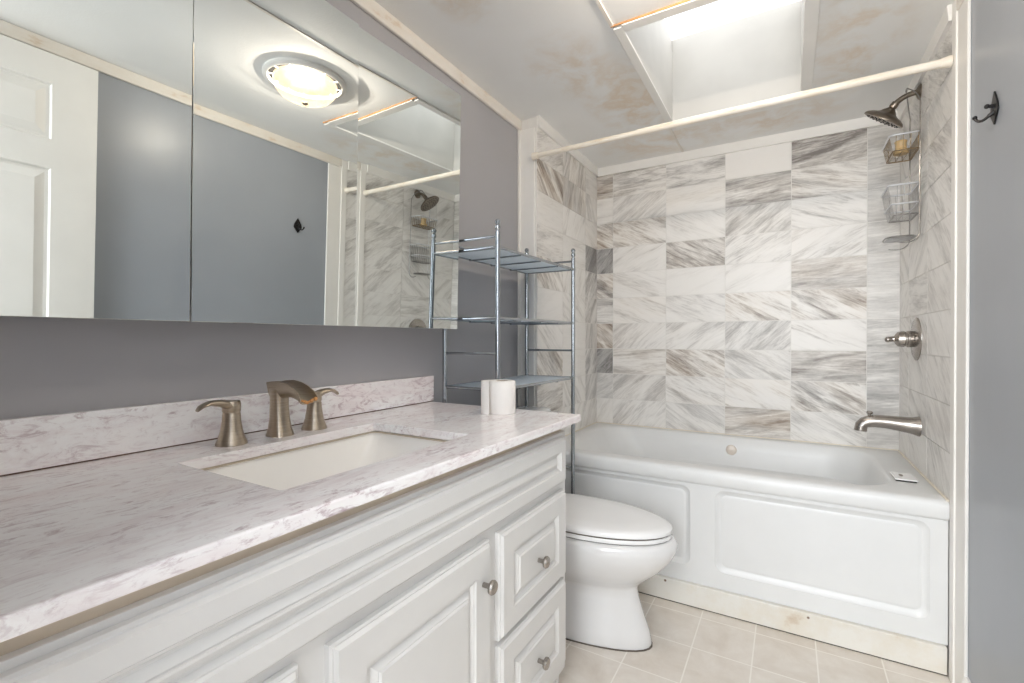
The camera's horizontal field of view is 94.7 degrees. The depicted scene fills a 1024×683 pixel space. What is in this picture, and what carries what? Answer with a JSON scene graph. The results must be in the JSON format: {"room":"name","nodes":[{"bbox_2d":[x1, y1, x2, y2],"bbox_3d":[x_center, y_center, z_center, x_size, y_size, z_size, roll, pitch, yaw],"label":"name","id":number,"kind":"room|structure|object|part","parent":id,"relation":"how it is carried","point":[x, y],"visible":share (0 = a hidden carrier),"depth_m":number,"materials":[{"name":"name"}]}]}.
{"room":"bathroom","nodes":[
{"label":"bathroom","id":0,"kind":"room"},
{"bbox_2d":[0,0,516,419],"bbox_3d":[-0.984,-0.009,0.708,0.120,2.195,3.826,0,0,30],"label":"wall","id":1,"kind":"structure","parent":0,"point":[48,366],"depth_m":1.28,"materials":[{"name":"grey paint"}]},
{"bbox_2d":[0,376,433,476],"bbox_3d":[-0.637,0.176,1.157,0.019,0.093,1.350,0,0,30],"label":"backsplash","id":2,"kind":"structure","parent":1,"relation":"attached to","point":[33,443],"depth_m":0.96,"materials":[{"name":"white stone"}]},
{"bbox_2d":[0,0,460,328],"bbox_3d":[-0.588,-0.457,1.121,0.141,0.830,1.388,0,0,30],"label":"mirror","id":3,"kind":"object","parent":1,"relation":"attached to","point":[223,161],"visible":1,"depth_m":1.00,"materials":[{"name":"white mirror"}]},
{"bbox_3d":[-0.775,-0.454,0.725,0.031,0.830,0.514,0,0,31],"label":"mirror door","id":4,"kind":"part","parent":3,"relation":"part of","materials":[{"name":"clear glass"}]},
{"bbox_3d":[-0.539,-0.457,1.130,0.024,0.830,0.414,0,0,32],"label":"mirror door","id":5,"kind":"part","parent":3,"relation":"part of","materials":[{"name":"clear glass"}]},
{"bbox_3d":[-0.312,-0.459,1.499,0.024,0.830,0.442,0,0,33],"label":"mirror door","id":6,"kind":"part","parent":3,"relation":"part of","materials":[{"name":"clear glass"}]},
{"bbox_2d":[350,0,521,129],"bbox_3d":[-0.478,-1.055,1.432,0.014,0.051,2.056,0,0,30],"label":"trim","id":7,"kind":"structure","parent":1,"relation":"attached to","point":[372,8],"depth_m":1.74,"materials":[{"name":"white paint"}]},
{"bbox_2d":[522,117,596,434],"bbox_3d":[0.248,-0.004,2.690,0.200,2.164,0.839,0,0,30],"label":"wall","id":8,"kind":"structure","parent":0,"point":[565,190],"depth_m":2.57,"materials":[{"name":"stone"}]},
{"bbox_2d":[517,127,534,405],"bbox_3d":[0.068,0.023,2.296,0.087,2.114,0.022,0,0,30],"label":"trim","id":9,"kind":"structure","parent":8,"relation":"attached to","point":[525,138],"depth_m":2.30,"materials":[{"name":"white paint"}]},
{"bbox_2d":[537,115,597,176],"bbox_3d":[0.333,-1.061,2.619,0.013,0.051,0.825,0,0,30],"label":"trim","id":10,"kind":"structure","parent":8,"relation":"attached to","point":[542,124],"depth_m":2.51,"materials":[{"name":"white paint"}]},
{"bbox_2d":[531,55,952,160],"bbox_3d":[0.751,-0.890,1.882,1.506,0.048,0.036,0,0,30],"label":"shower rod","id":11,"kind":"object","parent":8,"relation":"attached to","point":[946,62],"visible":1,"depth_m":1.75,"materials":[{"name":"white metal"}]},
{"bbox_2d":[374,0,953,167],"bbox_3d":[0.004,-1.096,0.656,1.870,0.040,4.745,0,0,30],"label":"ceiling","id":12,"kind":"structure","parent":0,"point":[561,62],"depth_m":1.82,"materials":[{"name":"white paint"}]},
{"bbox_2d":[595,0,612,27],"bbox_3d":[-0.062,-1.076,0.925,0.012,0.005,1.602,0,0,30],"label":"trim","id":13,"kind":"structure","parent":12,"relation":"attached to","point":[598,2],"depth_m":1.55,"materials":[{"name":"white paint"}]},
{"bbox_2d":[669,129,683,151],"bbox_3d":[0.879,-1.085,2.529,0.012,0.005,0.389,0,0,30],"label":"trim","id":14,"kind":"structure","parent":12,"relation":"attached to","point":[670,130],"depth_m":2.54,"materials":[{"name":"white paint"}]},
{"bbox_2d":[611,0,819,129],"bbox_3d":[0.837,-1.282,1.859,0.612,0.417,0.929,0,0,30],"label":"skylight","id":15,"kind":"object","parent":12,"relation":"attached to","point":[768,54],"depth_m":2.13,"materials":[{"name":"paint"}]},
{"bbox_2d":[596,125,900,449],"bbox_3d":[1.178,-0.004,2.665,1.830,2.164,0.100,0,0,30],"label":"wall","id":16,"kind":"structure","parent":0,"point":[751,292],"depth_m":2.53,"materials":[{"name":"stone"}]},
{"bbox_2d":[597,111,897,176],"bbox_3d":[1.180,-1.061,2.594,1.500,0.051,0.012,0,0,30],"label":"trim","id":17,"kind":"structure","parent":16,"relation":"attached to","point":[864,122],"depth_m":2.54,"materials":[{"name":"white paint"}]},
{"bbox_2d":[559,592,950,682],"bbox_3d":[0.004,1.119,0.668,1.870,0.060,4.745,0,0,30],"label":"floor","id":18,"kind":"structure","parent":0,"point":[690,644],"depth_m":1.61,"materials":[{"name":"beige tile"}]},
{"bbox_2d":[0,429,565,682],"bbox_3d":[-0.386,0.666,1.000,0.610,0.842,1.288,0,0,30],"label":"vanity cabinet","id":19,"kind":"object","parent":18,"relation":"on","point":[457,575],"visible":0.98,"depth_m":0.76,"materials":[{"name":"white paint"}]},
{"bbox_3d":[-0.379,0.565,0.487,0.020,0.254,0.352,0,0,30],"label":"drawer","id":20,"kind":"part","parent":19,"relation":"part of","materials":[{"name":"white paint"}]},
{"bbox_2d":[0,402,580,642],"bbox_3d":[-0.389,0.234,1.005,0.601,0.022,1.338,0,0,30],"label":"countertop","id":21,"kind":"structure","parent":19,"relation":"on","point":[79,537],"depth_m":0.66,"materials":[{"name":"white stone"}]},
{"bbox_2d":[195,380,338,446],"bbox_3d":[-0.528,0.157,1.089,0.144,0.131,0.345,0,0,30],"label":"bathroom faucet","id":22,"kind":"object","parent":21,"relation":"on","point":[231,434],"visible":1,"depth_m":1.10,"materials":[{"name":"silver metal"}]},
{"bbox_3d":[-0.625,0.138,0.991,0.032,0.030,0.083,0,0,20],"label":"lever","id":23,"kind":"part","parent":22,"relation":"part of","materials":[{"name":"silver metal"}]},
{"bbox_3d":[-0.611,0.175,1.027,0.062,0.096,0.062,0,0,30],"label":"handle","id":24,"kind":"part","parent":22,"relation":"part of","materials":[{"name":"silver metal"}]},
{"bbox_3d":[-0.518,0.157,1.102,0.141,0.131,0.056,0,0,30],"label":"spout","id":25,"kind":"part","parent":22,"relation":"part of","materials":[{"name":"silver metal"}]},
{"bbox_3d":[-0.506,0.174,1.207,0.062,0.096,0.062,0,0,30],"label":"handle","id":26,"kind":"part","parent":22,"relation":"part of","materials":[{"name":"silver metal"}]},
{"bbox_3d":[-0.487,0.137,1.230,0.032,0.030,0.066,0,0,40],"label":"lever","id":27,"kind":"part","parent":22,"relation":"part of","materials":[{"name":"silver metal"}]},
{"bbox_2d":[201,431,446,489],"bbox_3d":[-0.361,0.315,1.001,0.365,0.138,0.532,0,0,30],"label":"sink","id":28,"kind":"object","parent":21,"relation":"in","point":[283,470],"visible":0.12,"depth_m":1.13,"materials":[{"name":"white ceramic"}]},
{"bbox_2d":[481,379,515,414],"bbox_3d":[-0.040,0.171,1.453,0.099,0.100,0.095,0,0,30],"label":"toilet paper roll","id":29,"kind":"object","parent":21,"relation":"on","point":[498,396],"visible":1,"depth_m":1.42,"materials":[{"name":"white paper"}]},
{"bbox_3d":[-0.158,0.694,0.865,0.020,0.508,0.422,0,0,30],"label":"door","id":30,"kind":"part","parent":19,"relation":"part of","materials":[{"name":"white paint"}]},
{"bbox_3d":[-0.048,0.521,1.003,0.030,0.031,0.031,0,0,30],"label":"knob","id":31,"kind":"part","parent":19,"relation":"part of","materials":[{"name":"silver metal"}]},
{"bbox_3d":[0.062,0.823,1.240,0.020,0.246,0.367,0,0,30],"label":"drawer","id":32,"kind":"part","parent":19,"relation":"part of","materials":[{"name":"white paint"}]},
{"bbox_3d":[0.062,0.563,1.238,0.020,0.250,0.367,0,0,30],"label":"drawer","id":33,"kind":"part","parent":19,"relation":"part of","materials":[{"name":"white paint"}]},
{"bbox_3d":[0.081,0.834,1.225,0.030,0.031,0.031,0,0,30],"label":"knob","id":34,"kind":"part","parent":19,"relation":"part of","materials":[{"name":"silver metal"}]},
{"bbox_3d":[0.081,0.571,1.224,0.030,0.031,0.031,0,0,30],"label":"knob","id":35,"kind":"part","parent":19,"relation":"part of","materials":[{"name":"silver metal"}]},
{"bbox_2d":[442,219,574,493],"bbox_3d":[0.015,0.316,1.951,0.271,1.531,0.646,0,0,30],"label":"storage rack","id":36,"kind":"object","parent":18,"relation":"on","point":[497,256],"visible":0.56,"depth_m":1.93,"materials":[{"name":"silver metal"}]},
{"bbox_3d":[-0.249,0.346,1.745,0.018,1.450,0.017,0,0,30],"label":"post","id":37,"kind":"part","parent":36,"relation":"part of","materials":[{"name":"silver metal"}]},
{"bbox_3d":[-0.149,0.043,1.685,0.231,0.010,0.009,0,0,30],"label":"rail","id":38,"kind":"part","parent":36,"relation":"part of","materials":[{"name":"silver metal"}]},
{"bbox_3d":[-0.149,-0.364,1.683,0.231,0.010,0.009,0,0,30],"label":"rail","id":39,"kind":"part","parent":36,"relation":"part of","materials":[{"name":"silver metal"}]},
{"bbox_3d":[-0.049,0.347,1.629,0.018,1.450,0.017,0,0,30],"label":"post","id":40,"kind":"part","parent":36,"relation":"part of","materials":[{"name":"silver metal"}]},
{"bbox_3d":[0.015,0.169,1.950,0.258,0.015,0.632,0,0,30],"label":"shelf frame","id":41,"kind":"part","parent":36,"relation":"part of","materials":[{"name":"silver metal"}]},
{"bbox_3d":[0.015,0.166,1.950,0.237,0.004,0.612,0,0,30],"label":"shelf panel","id":42,"kind":"part","parent":36,"relation":"part of","materials":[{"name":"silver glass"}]},
{"bbox_3d":[0.015,-0.084,1.949,0.237,0.004,0.612,0,0,30],"label":"shelf panel","id":43,"kind":"part","parent":36,"relation":"part of","materials":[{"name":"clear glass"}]},
{"bbox_3d":[0.015,-0.329,1.948,0.237,0.004,0.612,0,0,30],"label":"shelf panel","id":44,"kind":"part","parent":36,"relation":"part of","materials":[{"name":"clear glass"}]},
{"bbox_3d":[0.015,-0.081,1.949,0.258,0.015,0.632,0,0,30],"label":"shelf frame","id":45,"kind":"part","parent":36,"relation":"part of","materials":[{"name":"silver metal"}]},
{"bbox_3d":[0.015,-0.326,1.948,0.258,0.015,0.632,0,0,30],"label":"shelf frame","id":46,"kind":"part","parent":36,"relation":"part of","materials":[{"name":"silver metal"}]},
{"bbox_3d":[0.071,0.331,2.279,0.018,1.475,0.017,0,0,30],"label":"post","id":47,"kind":"part","parent":36,"relation":"part of","materials":[{"name":"silver metal"}]},
{"bbox_3d":[0.175,0.041,2.216,0.241,0.010,0.009,0,0,30],"label":"rail","id":48,"kind":"part","parent":36,"relation":"part of","materials":[{"name":"silver metal"}]},
{"bbox_3d":[0.175,-0.366,2.214,0.241,0.010,0.009,0,0,30],"label":"rail","id":49,"kind":"part","parent":36,"relation":"part of","materials":[{"name":"silver metal"}]},
{"bbox_3d":[0.279,0.344,2.157,0.018,1.450,0.017,0,0,30],"label":"post","id":50,"kind":"part","parent":36,"relation":"part of","materials":[{"name":"silver metal"}]},
{"bbox_2d":[516,406,677,651],"bbox_3d":[0.247,0.689,1.819,0.754,0.787,0.452,0,0,30],"label":"toilet","id":51,"kind":"object","parent":18,"relation":"on","point":[613,547],"visible":0.38,"depth_m":1.66,"materials":[{"name":"white ceramic"}]},
{"bbox_3d":[-0.003,0.312,1.963,0.176,0.034,0.452,0,0,30],"label":"tank lid","id":52,"kind":"part","parent":51,"relation":"part of","materials":[{"name":"white ceramic"}]},
{"bbox_3d":[0.311,0.677,1.780,0.562,0.014,0.342,0,0,30],"label":"seat","id":53,"kind":"part","parent":51,"relation":"part of","materials":[{"name":"white plastic"}]},
{"bbox_3d":[0.310,0.653,1.781,0.570,0.026,0.347,0,0,30],"label":"lid","id":54,"kind":"part","parent":51,"relation":"part of","materials":[{"name":"white plastic"}]},
{"bbox_3d":[0.262,0.884,1.810,0.718,0.395,0.374,0,0,30],"label":"bowl","id":55,"kind":"part","parent":51,"relation":"part of","materials":[{"name":"white ceramic"}]},
{"bbox_2d":[565,422,949,645],"bbox_3d":[0.975,0.745,2.254,1.500,0.484,0.818,0,0,30],"label":"bathtub","id":56,"kind":"object","parent":18,"relation":"on","point":[856,534],"visible":0.84,"depth_m":1.81,"materials":[{"name":"white plastic"}]},
{"bbox_2d":[637,574,946,675],"bbox_3d":[0.770,1.035,1.912,1.494,0.089,0.024,0,0,30],"label":"trim","id":57,"kind":"structure","parent":56,"relation":"attached to","point":[916,652],"depth_m":1.72,"materials":[{"name":"white wood"}]},
{"bbox_3d":[1.476,0.509,1.777,0.068,0.005,0.105,0,0,30],"label":"deck plate","id":58,"kind":"part","parent":56,"relation":"part of","materials":[{"name":"white plastic"}]},
{"bbox_2d":[899,0,1023,682],"bbox_3d":[0.716,-0.006,0.198,0.130,2.195,4.665,0,0,30],"label":"wall","id":59,"kind":"structure","parent":0,"point":[996,379],"depth_m":1.29,"materials":[{"name":"grey paint"}]},
{"bbox_2d":[854,411,921,436],"bbox_3d":[1.538,0.335,1.940,0.214,0.091,0.080,0,0,30],"label":"tub spout","id":60,"kind":"object","parent":59,"relation":"attached to","point":[911,425],"visible":1,"depth_m":1.91,"materials":[{"name":"silver metal"}]},
{"bbox_2d":[864,83,921,127],"bbox_3d":[1.566,-0.951,1.949,0.180,0.160,0.149,0,0,30],"label":"showerhead","id":61,"kind":"object","parent":59,"relation":"attached to","point":[887,116],"visible":0.98,"depth_m":1.92,"materials":[{"name":"silver metal"}]},
{"bbox_2d":[881,88,920,249],"bbox_3d":[1.596,-0.708,1.941,0.105,0.636,0.188,0,0,30],"label":"shower caddy","id":62,"kind":"object","parent":61,"relation":"hanging from","point":[914,196],"visible":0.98,"depth_m":1.92,"materials":[{"name":"silver metal"}]},
{"bbox_2d":[881,130,918,163],"bbox_3d":[1.597,-0.794,1.940,0.101,0.067,0.188,0,0,30],"label":"basket","id":63,"kind":"object","parent":62,"relation":"on","point":[912,147],"depth_m":1.93,"materials":[{"name":"silver metal"}]},
{"bbox_2d":[881,181,918,222],"bbox_3d":[1.596,-0.567,1.942,0.104,0.123,0.188,0,0,30],"label":"basket","id":64,"kind":"object","parent":62,"relation":"on","point":[913,195],"depth_m":1.92,"materials":[{"name":"silver metal"}]},
{"bbox_3d":[1.595,-0.408,1.943,0.102,0.036,0.184,0,0,30],"label":"soap dish","id":65,"kind":"part","parent":62,"relation":"part of","materials":[{"name":"silver metal"}]},
{"bbox_2d":[893,139,908,156],"bbox_3d":[1.593,-0.793,1.931,0.052,0.055,0.052,0,0,30],"label":"jar","id":66,"kind":"object","parent":62,"relation":"in","point":[899,144],"visible":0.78,"depth_m":1.92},
{"bbox_3d":[1.593,-0.986,1.912,0.082,0.051,0.020,0,0,30],"label":"arm","id":67,"kind":"part","parent":61,"relation":"part of","materials":[{"name":"silver metal"}]},
{"bbox_2d":[884,318,921,360],"bbox_3d":[1.609,-0.010,1.954,0.106,0.176,0.176,0,0,30],"label":"shower valve","id":68,"kind":"object","parent":59,"relation":"attached to","point":[913,338],"visible":1,"depth_m":1.92,"materials":[{"name":"silver metal"}]},
{"bbox_3d":[1.575,-0.008,1.970,0.030,0.024,0.024,0,0,15],"label":"lever","id":69,"kind":"part","parent":68,"relation":"part of","materials":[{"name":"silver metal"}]},
{"bbox_3d":[1.615,-0.010,1.951,0.074,0.068,0.068,0,0,30],"label":"handle","id":70,"kind":"part","parent":68,"relation":"part of","materials":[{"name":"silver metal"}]},
{"bbox_2d":[897,4,951,120],"bbox_3d":[1.614,-1.057,1.867,0.016,0.051,0.825,0,0,30],"label":"trim","id":71,"kind":"structure","parent":59,"relation":"attached to","point":[945,22],"depth_m":1.69,"materials":[{"name":"white paint"}]},
{"bbox_2d":[949,0,958,682],"bbox_3d":[1.402,0.002,1.491,0.014,2.164,0.041,0,0,30],"label":"trim","id":72,"kind":"structure","parent":59,"relation":"attached to","point":[954,150],"depth_m":1.48,"materials":[{"name":"white paint"}]},
{"bbox_2d":[956,0,963,9],"bbox_3d":[0.884,-1.050,0.603,0.014,0.051,2.004,0,0,30],"label":"trim","id":73,"kind":"structure","parent":59,"relation":"attached to","point":[958,2],"depth_m":1.45,"materials":[{"name":"white paint"}]},
{"bbox_2d":[955,0,970,682],"bbox_3d":[1.370,0.028,1.432,0.009,2.114,0.093,0,0,30],"label":"trim","id":74,"kind":"structure","parent":59,"relation":"attached to","point":[964,13],"depth_m":1.42,"materials":[{"name":"white paint"}]},
{"bbox_2d":[962,676,970,682],"bbox_3d":[0.860,1.043,0.574,0.014,0.092,1.912,0,0,30],"label":"baseboard","id":75,"kind":"structure","parent":59,"relation":"attached to","point":[966,679],"depth_m":1.39,"materials":[{"name":"white paint"}]},
{"bbox_2d":[972,91,998,124],"bbox_3d":[1.236,-0.606,1.231,0.042,0.086,0.052,0,0,30],"label":"wall hook","id":76,"kind":"object","parent":59,"relation":"attached to","point":[994,106],"visible":1,"depth_m":1.22,"materials":[{"name":"black metal"}]},
{"bbox_3d":[1.239,-0.589,1.238,0.015,0.024,0.047,0,0,-31],"label":"hook arm","id":77,"kind":"part","parent":76,"relation":"part of","materials":[{"name":"black metal"}]},
{"bbox_3d":[1.251,-0.606,1.222,0.004,0.086,0.052,0,0,30],"label":"plate","id":78,"kind":"part","parent":76,"relation":"part of","materials":[{"name":"black metal"}]}
]}

